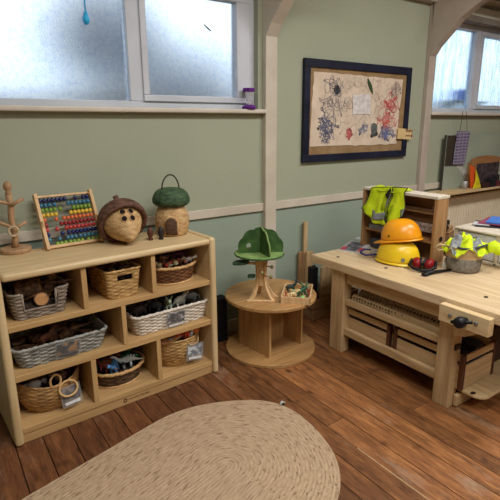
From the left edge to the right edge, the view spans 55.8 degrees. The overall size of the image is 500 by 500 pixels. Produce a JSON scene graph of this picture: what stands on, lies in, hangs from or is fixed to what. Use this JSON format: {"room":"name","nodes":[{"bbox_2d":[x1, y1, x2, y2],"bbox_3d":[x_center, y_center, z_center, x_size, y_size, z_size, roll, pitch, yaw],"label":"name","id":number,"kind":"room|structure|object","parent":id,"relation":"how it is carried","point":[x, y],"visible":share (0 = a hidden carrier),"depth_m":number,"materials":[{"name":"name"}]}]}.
{"room":"children's room","nodes":[
{"label":"children's room","id":0,"kind":"room"},
{"bbox_2d":[0,0,499,319],"bbox_3d":[0.420,-0.724,3.559,9.200,2.470,0.140,-10,18,-33],"label":"wall","id":1,"kind":"structure","parent":0,"point":[217,158],"depth_m":3.21,"materials":[{"name":"green paint"}]},
{"bbox_2d":[0,0,253,108],"bbox_3d":[-1.268,-1.069,2.267,3.110,0.720,0.083,-10,18,-33],"label":"window","id":2,"kind":"structure","parent":1,"relation":"in","point":[130,53],"depth_m":2.65,"materials":[{"name":"glass"}]},
{"bbox_2d":[82,0,89,24],"bbox_3d":[-0.867,-1.309,2.473,0.038,0.240,0.037,-10,18,-33],"label":"ornament","id":3,"kind":"object","parent":2,"relation":"hanging from","point":[86,19],"visible":1,"depth_m":2.48,"materials":[{"name":"glass"}]},
{"bbox_2d":[0,203,263,244],"bbox_3d":[-1.615,0.005,2.203,4.145,0.056,0.018,-10,18,-33],"label":"trim","id":4,"kind":"structure","parent":1,"relation":"attached to","point":[28,235],"depth_m":3.01,"materials":[{"name":"paint"}]},
{"bbox_2d":[0,105,266,113],"bbox_3d":[-1.626,-0.621,2.047,4.145,0.027,0.115,-10,18,-33],"label":"trim","id":5,"kind":"structure","parent":1,"relation":"attached to","point":[2,107],"depth_m":2.60,"materials":[{"name":"paint"}]},
{"bbox_2d":[242,88,255,108],"bbox_3d":[-0.008,-0.983,3.068,0.101,0.130,0.089,-10,18,-33],"label":"timer","id":6,"kind":"object","parent":5,"relation":"on","point":[248,91],"visible":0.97,"depth_m":3.04,"materials":[{"name":"paint"}]},
{"bbox_2d":[227,317,238,333],"bbox_3d":[-1.611,0.817,2.420,4.145,0.100,0.015,-10,18,-33],"label":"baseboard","id":7,"kind":"structure","parent":1,"relation":"attached to","point":[232,324],"depth_m":3.40,"materials":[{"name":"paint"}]},
{"bbox_2d":[262,0,294,278],"bbox_3d":[0.330,-0.693,2.958,0.095,2.719,0.730,-10,18,-33],"label":"trim","id":8,"kind":"structure","parent":1,"relation":"attached to","point":[275,12],"depth_m":3.16,"materials":[{"name":"paint"}]},
{"bbox_2d":[276,185,416,208],"bbox_3d":[0.836,-0.441,3.829,1.615,0.056,0.018,-10,18,-33],"label":"trim","id":9,"kind":"structure","parent":1,"relation":"attached to","point":[351,195],"depth_m":3.63,"materials":[{"name":"paint"}]},
{"bbox_2d":[301,58,412,162],"bbox_3d":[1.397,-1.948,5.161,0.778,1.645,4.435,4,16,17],"label":"framed artwork","id":10,"kind":"object","parent":1,"relation":"attached to","point":[351,110],"visible":0.98,"depth_m":3.62,"materials":[{"name":"paper"}]},
{"bbox_2d":[424,182,439,189],"bbox_3d":[2.914,-0.819,5.208,3.260,0.056,0.018,-10,18,-33],"label":"trim","id":11,"kind":"structure","parent":1,"relation":"attached to","point":[434,185],"depth_m":4.39,"materials":[{"name":"paint"}]},
{"bbox_2d":[416,0,489,191],"bbox_3d":[1.735,-0.948,3.890,0.085,2.719,0.730,-10,18,-33],"label":"trim","id":12,"kind":"structure","parent":1,"relation":"attached to","point":[446,16],"depth_m":3.92,"materials":[{"name":"paint"}]},
{"bbox_2d":[453,113,469,164],"bbox_3d":[1.980,-1.045,4.413,0.228,0.491,0.021,-10,18,-33],"label":"card","id":13,"kind":"object","parent":1,"relation":"hanging from","point":[462,138],"visible":1,"depth_m":4.42,"materials":[{"name":"paper"}]},
{"bbox_2d":[428,186,499,195],"bbox_3d":[2.458,-0.625,4.796,1.920,0.069,0.202,-10,18,-33],"label":"shelf","id":14,"kind":"object","parent":1,"relation":"attached to","point":[455,191],"visible":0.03,"depth_m":4.41,"materials":[{"name":"brown wood"}]},
{"bbox_2d":[439,133,499,189],"bbox_3d":[2.247,-0.874,4.669,1.132,0.531,0.022,-10,18,-33],"label":"panel","id":15,"kind":"object","parent":14,"relation":"on","point":[452,176],"visible":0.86,"depth_m":4.54,"materials":[{"name":"paint"}]},
{"bbox_2d":[469,165,474,187],"bbox_3d":[2.127,-0.703,4.515,0.113,0.228,0.012,-10,18,-33],"label":"flag","id":16,"kind":"object","parent":14,"relation":"on","point":[472,169],"visible":0.77,"depth_m":4.50,"materials":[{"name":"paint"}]},
{"bbox_2d":[473,170,480,188],"bbox_3d":[2.187,-0.682,4.532,0.131,0.177,0.012,-10,18,-33],"label":"flag","id":17,"kind":"object","parent":14,"relation":"on","point":[477,182],"visible":1,"depth_m":4.52,"materials":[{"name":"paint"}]},
{"bbox_2d":[466,155,499,187],"bbox_3d":[2.325,-0.791,4.702,0.498,0.300,0.049,-10,18,-33],"label":"wooden stand","id":18,"kind":"object","parent":14,"relation":"on","point":[486,166],"visible":0.79,"depth_m":4.67,"materials":[{"name":"brown wood"}]},
{"bbox_2d":[476,162,499,181],"bbox_3d":[2.369,-0.766,4.711,0.402,0.207,0.004,-10,18,-33],"label":"picture","id":19,"kind":"object","parent":18,"relation":"attached to","point":[485,170],"depth_m":4.69},
{"bbox_2d":[431,112,499,115],"bbox_3d":[2.903,-1.446,5.052,3.260,0.027,0.115,-10,18,-33],"label":"trim","id":20,"kind":"structure","parent":1,"relation":"attached to","point":[432,113],"depth_m":4.38,"materials":[{"name":"paint"}]},
{"bbox_2d":[432,23,499,112],"bbox_3d":[2.353,-1.755,4.662,1.900,0.775,0.083,-10,18,-33],"label":"window","id":21,"kind":"structure","parent":1,"relation":"in","point":[467,71],"depth_m":4.46,"materials":[{"name":"glass"}]},
{"bbox_2d":[447,189,499,234],"bbox_3d":[2.417,-0.228,4.948,1.740,0.775,0.076,-10,18,-33],"label":"radiator","id":22,"kind":"object","parent":1,"relation":"attached to","point":[467,208],"visible":0.29,"depth_m":4.72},
{"bbox_2d":[463,15,499,29],"bbox_3d":[2.911,-2.224,4.826,3.260,0.054,0.080,-10,18,-33],"label":"trim","id":23,"kind":"structure","parent":1,"relation":"attached to","point":[472,19],"depth_m":4.26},
{"bbox_2d":[472,7,499,20],"bbox_3d":[2.903,-2.295,4.819,3.260,0.088,0.012,-10,18,-33],"label":"trim","id":24,"kind":"structure","parent":1,"relation":"attached to","point":[482,12],"depth_m":4.33,"materials":[{"name":"paint"}]},
{"bbox_2d":[0,316,499,499],"bbox_3d":[2.248,1.147,1.320,9.199,0.020,6.277,-10,18,-33],"label":"floor","id":25,"kind":"structure","parent":0,"point":[361,397],"depth_m":2.35,"materials":[{"name":"wood"}]},
{"bbox_2d":[0,229,217,446],"bbox_3d":[-0.762,0.387,2.578,1.140,0.840,0.409,-12,19,-36],"label":"storage shelf","id":26,"kind":"object","parent":25,"relation":"on","point":[24,425],"visible":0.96,"depth_m":2.43,"materials":[{"name":"brown wood"}]},
{"bbox_2d":[0,181,31,254],"bbox_3d":[-1.187,-0.164,2.344,0.152,0.357,0.148,-10,18,-33],"label":"tree","id":27,"kind":"object","parent":26,"relation":"on","point":[15,248],"visible":0.95,"depth_m":2.33,"materials":[{"name":"brown wood"}]},
{"bbox_2d":[7,226,18,236],"bbox_3d":[-1.170,-0.093,2.334,0.055,0.059,0.019,-10,18,-33],"label":"ring","id":28,"kind":"object","parent":27,"relation":"hanging from","point":[10,227],"visible":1,"depth_m":2.33,"materials":[{"name":"paint"}]},
{"bbox_2d":[1,273,67,320],"bbox_3d":[-1.044,0.222,2.279,0.273,0.136,0.282,-12,19,-36],"label":"wicker basket","id":29,"kind":"object","parent":26,"relation":"on","point":[14,304],"visible":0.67,"depth_m":2.20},
{"bbox_2d":[24,295,54,309],"bbox_3d":[-1.044,0.247,2.286,0.200,0.062,0.200,-12,19,-36],"label":"loose parts","id":30,"kind":"object","parent":29,"relation":"on","point":[29,303],"visible":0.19,"depth_m":2.22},
{"bbox_2d":[13,276,42,298],"bbox_3d":[-1.068,0.187,2.277,0.125,0.115,0.103,-6,16,-19],"label":"log piece","id":31,"kind":"object","parent":30,"relation":"on","point":[29,287],"visible":0.73,"depth_m":2.24,"materials":[{"name":"brown wood"}]},
{"bbox_2d":[33,292,48,305],"bbox_3d":[-0.980,0.229,2.216,0.067,0.068,0.031,-9,17,-29],"label":"log piece","id":32,"kind":"object","parent":30,"relation":"on","point":[42,298],"visible":1,"depth_m":2.21,"materials":[{"name":"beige wood"}]},
{"bbox_2d":[42,273,58,290],"bbox_3d":[-0.983,0.163,2.326,0.081,0.102,0.054,-10,18,-33],"label":"log piece","id":33,"kind":"object","parent":30,"relation":"on","point":[50,277],"visible":0.73,"depth_m":2.31,"materials":[{"name":"brown wood"}]},
{"bbox_2d":[16,364,80,412],"bbox_3d":[-1.024,0.681,2.397,0.326,0.208,0.307,-15,20,-43],"label":"wicker basket","id":34,"kind":"object","parent":26,"relation":"on","point":[39,400],"visible":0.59,"depth_m":2.31,"materials":[{"name":"wicker"}]},
{"bbox_2d":[39,376,68,387],"bbox_3d":[-1.033,0.714,2.416,0.240,0.116,0.198,-15,20,-43],"label":"loose parts","id":35,"kind":"object","parent":34,"relation":"on","point":[54,382],"visible":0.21,"depth_m":2.38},
{"bbox_2d":[27,378,40,387],"bbox_3d":[-1.061,0.660,2.321,0.058,0.052,0.071,11,19,37],"label":"pebble","id":36,"kind":"object","parent":35,"relation":"on","point":[35,383],"visible":0.66,"depth_m":2.30,"materials":[{"name":"stone"}]},
{"bbox_2d":[54,371,66,381],"bbox_3d":[-0.959,0.640,2.386,0.053,0.053,0.054,2,15,7],"label":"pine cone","id":37,"kind":"object","parent":35,"relation":"on","point":[63,374],"visible":0.79,"depth_m":2.38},
{"bbox_2d":[61,384,80,402],"bbox_3d":[-0.891,0.711,2.348,0.088,0.062,0.020,-15,20,-43],"label":"photo","id":38,"kind":"object","parent":34,"relation":"attached to","point":[68,391],"depth_m":2.34},
{"bbox_2d":[9,313,107,367],"bbox_3d":[-0.992,0.451,2.404,0.464,0.112,0.334,-12,19,-36],"label":"wicker tray","id":39,"kind":"object","parent":26,"relation":"on","point":[59,349],"visible":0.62,"depth_m":2.31,"materials":[{"name":"grey"}]},
{"bbox_2d":[12,327,87,347],"bbox_3d":[-0.993,0.468,2.410,0.380,0.056,0.250,-12,19,-36],"label":"loose parts","id":40,"kind":"object","parent":39,"relation":"in","point":[80,328],"visible":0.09,"depth_m":2.43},
{"bbox_2d":[11,337,25,345],"bbox_3d":[-1.150,0.452,2.346,0.051,0.027,0.120,-2,15,-5],"label":"bark slab","id":41,"kind":"object","parent":40,"relation":"on","point":[20,340],"visible":1,"depth_m":2.33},
{"bbox_2d":[13,344,38,350],"bbox_3d":[-1.080,0.471,2.275,0.120,0.027,0.051,-12,19,-36],"label":"bark slab","id":42,"kind":"object","parent":40,"relation":"on","point":[21,347],"visible":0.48,"depth_m":2.27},
{"bbox_2d":[28,332,40,343],"bbox_3d":[-1.073,0.445,2.361,0.071,0.069,0.070,-4,15,-12],"label":"pine cone","id":43,"kind":"object","parent":40,"relation":"on","point":[33,338],"visible":0.77,"depth_m":2.34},
{"bbox_2d":[37,324,57,344],"bbox_3d":[-1.001,0.422,2.334,0.036,0.090,0.137,6,16,23],"label":"pine cone","id":44,"kind":"object","parent":40,"relation":"on","point":[45,337],"visible":0.93,"depth_m":2.32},
{"bbox_2d":[46,332,58,342],"bbox_3d":[-1.000,0.440,2.378,0.070,0.069,0.070,1,15,7],"label":"pine cone","id":45,"kind":"object","parent":40,"relation":"on","point":[55,337],"visible":0.49,"depth_m":2.35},
{"bbox_2d":[47,318,71,331],"bbox_3d":[-0.969,0.390,2.412,0.040,0.099,0.151,12,19,39],"label":"pine cone","id":46,"kind":"object","parent":40,"relation":"on","point":[63,324],"visible":0.34,"depth_m":2.40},
{"bbox_2d":[58,328,73,339],"bbox_3d":[-0.939,0.433,2.405,0.070,0.067,0.070,-1,15,-3],"label":"pine cone","id":47,"kind":"object","parent":40,"relation":"on","point":[65,333],"visible":0.86,"depth_m":2.38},
{"bbox_2d":[66,321,79,331],"bbox_3d":[-0.938,0.408,2.495,0.071,0.069,0.069,-7,16,-23],"label":"pine cone","id":48,"kind":"object","parent":40,"relation":"on","point":[71,324],"visible":0.64,"depth_m":2.48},
{"bbox_2d":[57,340,79,354],"bbox_3d":[-0.881,0.472,2.293,0.107,0.059,0.014,-12,19,-36],"label":"photo","id":49,"kind":"object","parent":39,"relation":"attached to","point":[64,347],"depth_m":2.29},
{"bbox_2d":[32,189,104,250],"bbox_3d":[-0.959,-0.143,2.516,0.306,0.332,0.162,-12,19,-38],"label":"abacus","id":50,"kind":"object","parent":26,"relation":"on","point":[42,220],"visible":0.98,"depth_m":2.50,"materials":[{"name":"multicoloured wood"}]},
{"bbox_2d":[87,260,139,299],"bbox_3d":[-0.733,0.142,2.528,0.204,0.158,0.316,-12,19,-36],"label":"wicker basket","id":51,"kind":"object","parent":26,"relation":"on","point":[107,284],"visible":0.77,"depth_m":2.43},
{"bbox_2d":[103,266,131,280],"bbox_3d":[-0.733,0.152,2.531,0.150,0.117,0.240,-12,19,-36],"label":"loose parts","id":52,"kind":"object","parent":51,"relation":"on","point":[126,276],"visible":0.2,"depth_m":2.46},
{"bbox_2d":[96,349,144,388],"bbox_3d":[-0.751,0.669,2.651,0.326,0.103,0.293,-8,17,-28],"label":"wicker basket","id":53,"kind":"object","parent":26,"relation":"on","point":[119,379],"visible":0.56,"depth_m":2.55,"materials":[{"name":"wicker"}]},
{"bbox_2d":[97,360,136,373],"bbox_3d":[-0.750,0.668,2.651,0.198,0.081,0.240,13,20,42],"label":"loose parts","id":54,"kind":"object","parent":53,"relation":"on","point":[134,363],"visible":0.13,"depth_m":2.60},
{"bbox_2d":[96,359,117,372],"bbox_3d":[-0.781,0.623,2.540,0.156,0.075,0.040,4,15,15],"label":"dinosaur","id":55,"kind":"object","parent":54,"relation":"on","point":[102,365],"visible":0.84,"depth_m":2.53,"materials":[{"name":"paint"}]},
{"bbox_2d":[107,358,119,373],"bbox_3d":[-0.734,0.622,2.549,0.046,0.086,0.178,-1,15,-3],"label":"dinosaur","id":56,"kind":"object","parent":54,"relation":"on","point":[111,367],"visible":0.94,"depth_m":2.53,"materials":[{"name":"paint"}]},
{"bbox_2d":[109,354,142,368],"bbox_3d":[-0.679,0.608,2.601,0.178,0.086,0.046,-7,16,-25],"label":"dinosaur","id":57,"kind":"object","parent":54,"relation":"on","point":[126,359],"visible":0.98,"depth_m":2.59,"materials":[{"name":"paint"}]},
{"bbox_2d":[97,195,146,241],"bbox_3d":[-0.688,-0.158,2.543,0.253,0.263,0.238,0,15,3],"label":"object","id":58,"kind":"object","parent":26,"relation":"on","point":[119,219],"visible":0.99,"depth_m":2.46,"materials":[{"name":"fabric"}]},
{"bbox_2d":[147,227,152,240],"bbox_3d":[-0.551,-0.091,2.608,0.035,0.073,0.034,-10,18,-33],"label":"doll","id":59,"kind":"object","parent":26,"relation":"on","point":[149,231],"visible":1,"depth_m":2.60,"materials":[{"name":"paint"}]},
{"bbox_2d":[158,226,163,239],"bbox_3d":[-0.495,-0.095,2.623,0.035,0.073,0.034,-10,18,-33],"label":"doll","id":60,"kind":"object","parent":26,"relation":"on","point":[160,229],"visible":1,"depth_m":2.61,"materials":[{"name":"paint"}]},
{"bbox_2d":[125,290,206,335],"bbox_3d":[-0.514,0.351,2.753,0.486,0.121,0.312,-12,19,-36],"label":"wicker tray","id":61,"kind":"object","parent":26,"relation":"on","point":[143,325],"visible":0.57,"depth_m":2.62,"materials":[{"name":"grey"}]},
{"bbox_2d":[128,299,189,316],"bbox_3d":[-0.514,0.362,2.756,0.400,0.077,0.240,-12,19,-36],"label":"loose parts","id":62,"kind":"object","parent":61,"relation":"on","point":[186,302],"visible":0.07,"depth_m":2.70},
{"bbox_2d":[130,299,152,316],"bbox_3d":[-0.598,0.317,2.599,0.139,0.109,0.047,-13,20,-40],"label":"cow","id":63,"kind":"object","parent":62,"relation":"on","point":[139,309],"visible":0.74,"depth_m":2.58},
{"bbox_2d":[146,300,164,311],"bbox_3d":[-0.541,0.298,2.639,0.140,0.114,0.054,6,16,23],"label":"cow","id":64,"kind":"object","parent":62,"relation":"on","point":[156,305],"visible":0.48,"depth_m":2.62},
{"bbox_2d":[164,296,171,309],"bbox_3d":[-0.462,0.294,2.665,0.047,0.109,0.139,-7,16,-23],"label":"cow","id":65,"kind":"object","parent":62,"relation":"on","point":[167,302],"visible":0.98,"depth_m":2.65},
{"bbox_2d":[172,290,188,307],"bbox_3d":[-0.404,0.279,2.739,0.054,0.114,0.140,13,20,40],"label":"cow","id":66,"kind":"object","parent":62,"relation":"on","point":[178,300],"visible":0.81,"depth_m":2.72},
{"bbox_2d":[181,291,199,302],"bbox_3d":[-0.365,0.257,2.788,0.139,0.109,0.047,-2,15,-6],"label":"cow","id":67,"kind":"object","parent":62,"relation":"on","point":[191,294],"visible":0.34,"depth_m":2.78},
{"bbox_2d":[168,310,184,323],"bbox_3d":[-0.413,0.377,2.646,0.105,0.061,0.009,-12,19,-36],"label":"photo","id":68,"kind":"object","parent":61,"relation":"attached to","point":[174,316],"depth_m":2.65},
{"bbox_2d":[152,174,189,236],"bbox_3d":[-0.453,-0.263,2.714,0.214,0.346,0.214,-13,19,-39],"label":"house","id":69,"kind":"object","parent":26,"relation":"on","point":[171,214],"visible":0.96,"depth_m":2.65,"materials":[{"name":"fabric"}]},
{"bbox_2d":[156,254,196,285],"bbox_3d":[-0.460,0.114,2.721,0.326,0.112,0.294,-14,20,-41],"label":"wicker basket","id":70,"kind":"object","parent":26,"relation":"on","point":[168,276],"visible":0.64,"depth_m":2.62,"materials":[{"name":"wicker"}]},
{"bbox_2d":[155,261,187,267],"bbox_3d":[-0.460,0.114,2.721,0.240,0.089,0.208,-14,20,-41],"label":"loose parts","id":71,"kind":"object","parent":70,"relation":"on","point":[182,263],"visible":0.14,"depth_m":2.69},
{"bbox_2d":[172,251,185,258],"bbox_3d":[-0.427,0.020,2.750,0.111,0.074,0.049,5,16,20],"label":"animal","id":72,"kind":"object","parent":71,"relation":"on","point":[176,253],"visible":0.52,"depth_m":2.74},
{"bbox_2d":[161,331,201,366],"bbox_3d":[-0.455,0.575,2.840,0.298,0.181,0.290,-12,19,-36],"label":"seagrass basket","id":73,"kind":"object","parent":26,"relation":"on","point":[176,353],"visible":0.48,"depth_m":2.74,"materials":[{"name":"beige"}]},
{"bbox_2d":[160,335,182,344],"bbox_3d":[-0.454,0.503,2.728,0.080,0.026,0.188,11,19,36],"label":"bark slab","id":74,"kind":"object","parent":73,"relation":"on","point":[164,341],"visible":0.38,"depth_m":2.69,"materials":[{"name":"wood"}]},
{"bbox_2d":[188,343,201,355],"bbox_3d":[-0.323,0.585,2.773,0.105,0.081,0.010,-11,18,-35],"label":"photo","id":75,"kind":"object","parent":73,"relation":"attached to","point":[193,348],"depth_m":2.77},
{"bbox_2d":[21,400,340,499],"bbox_3d":[-0.412,1.031,1.725,0.988,0.025,2.051,12,19,39],"label":"oval rug","id":76,"kind":"object","parent":25,"relation":"on","point":[236,449],"visible":1,"depth_m":2.08,"materials":[{"name":"carpet"}]},
{"bbox_2d":[216,294,227,341],"bbox_3d":[-0.273,0.486,3.216,0.250,0.315,0.089,-10,18,-33],"label":"storage box","id":77,"kind":"object","parent":25,"relation":"on","point":[222,335],"visible":0.39,"depth_m":3.23,"materials":[{"name":"paint"}]},
{"bbox_2d":[225,279,316,368],"bbox_3d":[0.136,0.467,3.135,0.596,0.388,0.596,-10,18,-33],"label":"table","id":78,"kind":"object","parent":25,"relation":"on","point":[270,335],"visible":0.92,"depth_m":3.07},
{"bbox_2d":[232,226,284,302],"bbox_3d":[0.057,0.077,2.950,0.316,0.461,0.317,3,15,13],"label":"tree","id":79,"kind":"object","parent":78,"relation":"on","point":[266,245],"visible":1,"depth_m":2.91,"materials":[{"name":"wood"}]},
{"bbox_2d":[280,283,312,304],"bbox_3d":[0.301,0.276,3.006,0.184,0.045,0.273,2,15,10],"label":"tray","id":80,"kind":"object","parent":78,"relation":"on","point":[283,300],"visible":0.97,"depth_m":2.89,"materials":[{"name":"brown wood"}]},
{"bbox_2d":[285,280,299,291],"bbox_3d":[0.273,0.234,3.077,0.110,0.072,0.029,-5,16,-17],"label":"animal","id":81,"kind":"object","parent":80,"relation":"in","point":[290,286],"visible":0.96,"depth_m":3.07},
{"bbox_2d":[297,251,303,282],"bbox_3d":[0.388,0.261,3.668,0.045,0.510,0.020,-10,18,-33],"label":"timber offcut","id":82,"kind":"object","parent":25,"relation":"on","point":[300,254],"visible":0.44,"depth_m":3.62,"materials":[{"name":"brown wood"}]},
{"bbox_2d":[303,221,307,283],"bbox_3d":[0.424,0.146,3.654,0.034,0.740,0.035,-10,18,-33],"label":"timber offcut","id":83,"kind":"object","parent":25,"relation":"on","point":[305,224],"visible":0.51,"depth_m":3.60,"materials":[{"name":"brown wood"}]},
{"bbox_2d":[304,251,312,283],"bbox_3d":[0.454,0.260,3.663,0.065,0.515,0.022,-10,18,-33],"label":"timber offcut","id":84,"kind":"object","parent":25,"relation":"on","point":[308,254],"visible":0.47,"depth_m":3.60,"materials":[{"name":"brown wood"}]},
{"bbox_2d":[303,286,357,320],"bbox_3d":[0.630,0.410,3.768,0.485,0.161,0.164,-10,18,-33],"label":"crate","id":85,"kind":"object","parent":25,"relation":"on","point":[317,314],"visible":0.22,"depth_m":3.63,"materials":[{"name":"brown wood"}]},
{"bbox_2d":[308,265,317,310],"bbox_3d":[0.479,0.304,3.650,0.052,0.401,0.070,-10,18,-33],"label":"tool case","id":86,"kind":"object","parent":85,"relation":"in","point":[312,270],"visible":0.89,"depth_m":3.60,"materials":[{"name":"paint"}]},
{"bbox_2d":[319,266,331,308],"bbox_3d":[0.589,0.309,3.666,0.115,0.383,0.020,-10,18,-33],"label":"timber offcut","id":87,"kind":"object","parent":85,"relation":"in","point":[325,272],"visible":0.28,"depth_m":3.64,"materials":[{"name":"brown wood"}]},
{"bbox_2d":[357,448,429,499],"bbox_3d":[1.027,1.113,1.441,0.007,0.005,1.870,-10,18,-33],"label":"trim","id":88,"kind":"structure","parent":25,"relation":"on","point":[357,448],"depth_m":2.02,"materials":[{"name":"paint"}]},
{"bbox_2d":[311,247,499,407],"bbox_3d":[1.256,0.384,2.985,1.343,0.613,1.375,-10,18,-33],"label":"workbench","id":89,"kind":"object","parent":25,"relation":"on","point":[465,305],"depth_m":2.61,"materials":[{"name":"brown wood"}]},
{"bbox_2d":[339,241,370,253],"bbox_3d":[0.741,-0.021,3.316,0.180,0.008,0.308,8,17,30],"label":"magazine","id":90,"kind":"object","parent":89,"relation":"on","point":[351,246],"visible":0.81,"depth_m":3.29,"materials":[{"name":"paper"}]},
{"bbox_2d":[345,241,363,250],"bbox_3d":[0.731,-0.026,3.321,0.107,0.001,0.268,8,17,29],"label":"picture","id":91,"kind":"object","parent":90,"relation":"on","point":[351,245],"depth_m":3.31},
{"bbox_2d":[360,248,376,256],"bbox_3d":[0.776,0.014,3.096,0.111,0.051,0.129,-1,15,-4],"label":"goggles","id":92,"kind":"object","parent":89,"relation":"on","point":[373,252],"visible":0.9,"depth_m":3.07,"materials":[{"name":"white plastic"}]},
{"bbox_2d":[370,236,380,248],"bbox_3d":[0.923,-0.042,3.267,0.075,0.070,0.180,-10,18,-33],"label":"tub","id":93,"kind":"object","parent":89,"relation":"on","point":[372,239],"visible":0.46,"depth_m":3.29,"materials":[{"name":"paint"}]},
{"bbox_2d":[348,308,407,355],"bbox_3d":[0.831,0.473,3.063,0.313,0.199,0.435,-10,18,-33],"label":"wooden crate","id":94,"kind":"object","parent":89,"relation":"on","point":[377,329],"visible":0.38,"depth_m":2.93,"materials":[{"name":"brown wood"}]},
{"bbox_2d":[375,242,422,267],"bbox_3d":[0.945,0.005,2.935,0.332,0.158,0.234,11,18,36],"label":"hard hat","id":95,"kind":"object","parent":89,"relation":"on","point":[399,254],"visible":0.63,"depth_m":2.87,"materials":[{"name":"plastic"}]},
{"bbox_2d":[374,218,423,242],"bbox_3d":[0.927,-0.111,2.945,0.302,0.177,0.218,6,16,24],"label":"hard hat","id":96,"kind":"object","parent":95,"relation":"on","point":[395,230],"visible":1,"depth_m":2.87,"materials":[{"name":"plastic"}]},
{"bbox_2d":[360,186,449,262],"bbox_3d":[0.997,-0.181,3.109,0.123,0.420,0.588,-10,18,-33],"label":"shelving unit","id":97,"kind":"object","parent":89,"relation":"on","point":[432,226],"visible":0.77,"depth_m":2.98,"materials":[{"name":"brown wood"}]},
{"bbox_2d":[369,223,383,229],"bbox_3d":[0.920,-0.155,3.235,0.080,0.030,0.200,-11,18,-35],"label":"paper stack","id":98,"kind":"object","parent":97,"relation":"on","point":[378,227],"visible":0.36,"depth_m":3.24,"materials":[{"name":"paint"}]},
{"bbox_2d":[361,185,413,225],"bbox_3d":[0.909,-0.300,3.134,0.153,0.270,0.371,-10,18,-33],"label":"vest","id":99,"kind":"object","parent":97,"relation":"on","point":[383,201],"visible":0.98,"depth_m":3.10,"materials":[{"name":"fabric"}]},
{"bbox_2d":[365,226,430,243],"bbox_3d":[1.000,-0.105,3.132,0.083,0.015,0.545,-10,18,-33],"label":"shelf","id":100,"kind":"object","parent":97,"relation":"attached to","point":[427,237],"depth_m":3.02,"materials":[{"name":"brown wood"}]},
{"bbox_2d":[405,205,434,212],"bbox_3d":[1.090,-0.269,3.000,0.016,0.040,0.320,-10,18,-33],"label":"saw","id":101,"kind":"object","parent":97,"relation":"on","point":[407,206],"visible":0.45,"depth_m":3.00,"materials":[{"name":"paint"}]},
{"bbox_2d":[408,257,436,271],"bbox_3d":[1.020,0.086,2.790,0.165,0.066,0.139,7,17,27],"label":"defender","id":102,"kind":"object","parent":89,"relation":"on","point":[428,264],"visible":0.99,"depth_m":2.78,"materials":[{"name":"paint"}]},
{"bbox_2d":[412,257,419,267],"bbox_3d":[0.993,0.076,2.828,0.041,0.066,0.083,3,15,12],"label":"cup","id":103,"kind":"object","parent":102,"relation":"on","point":[416,260],"depth_m":2.80,"materials":[{"name":"paint"}]},
{"bbox_2d":[424,259,434,268],"bbox_3d":[1.067,0.086,2.789,0.083,0.066,0.041,-14,20,-41],"label":"cup","id":104,"kind":"object","parent":102,"relation":"on","point":[428,263],"depth_m":2.77,"materials":[{"name":"paint"}]},
{"bbox_2d":[421,269,451,275],"bbox_3d":[1.085,0.127,2.719,0.234,0.032,0.043,-6,16,-21],"label":"drill","id":105,"kind":"object","parent":89,"relation":"on","point":[425,273],"visible":1,"depth_m":2.70,"materials":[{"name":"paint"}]},
{"bbox_2d":[392,327,496,390],"bbox_3d":[1.096,0.571,2.690,0.313,0.199,0.440,-10,18,-33],"label":"wooden crate","id":106,"kind":"object","parent":89,"relation":"on","point":[418,347],"visible":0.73,"depth_m":2.58,"materials":[{"name":"brown wood"}]},
{"bbox_2d":[461,336,483,363],"bbox_3d":[1.233,0.587,2.648,0.090,0.170,0.100,-13,19,-39],"label":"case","id":107,"kind":"object","parent":106,"relation":"in","point":[472,344],"visible":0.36,"depth_m":2.60,"materials":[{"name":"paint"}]},
{"label":"reel","id":108,"kind":"object","parent":106,"relation":"in","visible":0},
{"bbox_2d":[460,344,467,354],"bbox_3d":[1.117,0.546,2.560,0.120,0.077,0.115,10,18,34],"label":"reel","id":109,"kind":"object","parent":108,"relation":"on","point":[463,350],"visible":0.16,"depth_m":2.53,"materials":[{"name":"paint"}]},
{"bbox_2d":[445,225,453,239],"bbox_3d":[1.340,-0.089,3.262,0.100,0.160,0.120,11,19,37],"label":"wooden block","id":110,"kind":"object","parent":89,"relation":"on","point":[449,232],"visible":0.27,"depth_m":3.20,"materials":[{"name":"brown wood"}]},
{"bbox_2d":[435,241,486,273],"bbox_3d":[1.249,0.039,2.773,0.260,0.160,0.228,-10,18,-33],"label":"basket","id":111,"kind":"object","parent":89,"relation":"on","point":[467,263],"visible":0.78,"depth_m":2.71,"materials":[{"name":"wicker"}]},
{"bbox_2d":[441,231,499,257],"bbox_3d":[1.286,-0.041,2.765,0.308,0.135,0.258,-3,15,-9],"label":"vest","id":112,"kind":"object","parent":111,"relation":"in","point":[461,241],"visible":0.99,"depth_m":2.69,"materials":[{"name":"fabric"}]},
{"bbox_2d":[454,223,499,267],"bbox_3d":[1.615,-0.047,3.014,0.471,0.202,0.407,-10,18,-33],"label":"drawer box","id":113,"kind":"object","parent":89,"relation":"on","point":[487,235],"visible":0.46,"depth_m":2.88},
{"bbox_2d":[477,217,499,225],"bbox_3d":[1.658,-0.177,3.051,0.280,0.006,0.260,12,19,40],"label":"document folder","id":114,"kind":"object","parent":113,"relation":"on","point":[483,221],"visible":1,"depth_m":3.04,"materials":[{"name":"paper"}]},
{"bbox_2d":[485,216,499,224],"bbox_3d":[1.697,-0.180,3.028,0.300,0.009,0.240,10,18,34],"label":"document folder","id":115,"kind":"object","parent":114,"relation":"on","point":[494,219],"visible":1,"depth_m":3.06,"materials":[{"name":"paint"}]},
{"bbox_2d":[462,324,499,361],"bbox_3d":[1.350,0.505,2.879,0.280,0.227,0.350,-10,18,-33],"label":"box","id":116,"kind":"object","parent":89,"relation":"on","point":[496,330],"visible":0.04,"depth_m":2.71,"materials":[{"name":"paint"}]},
{"bbox_2d":[481,0,499,10],"bbox_3d":[2.216,-1.993,0.504,9.400,1.531,6.520,-10,18,-33],"label":"ceiling","id":117,"kind":"structure","parent":0,"point":[492,4],"depth_m":4.41,"materials":[{"name":"paint"}]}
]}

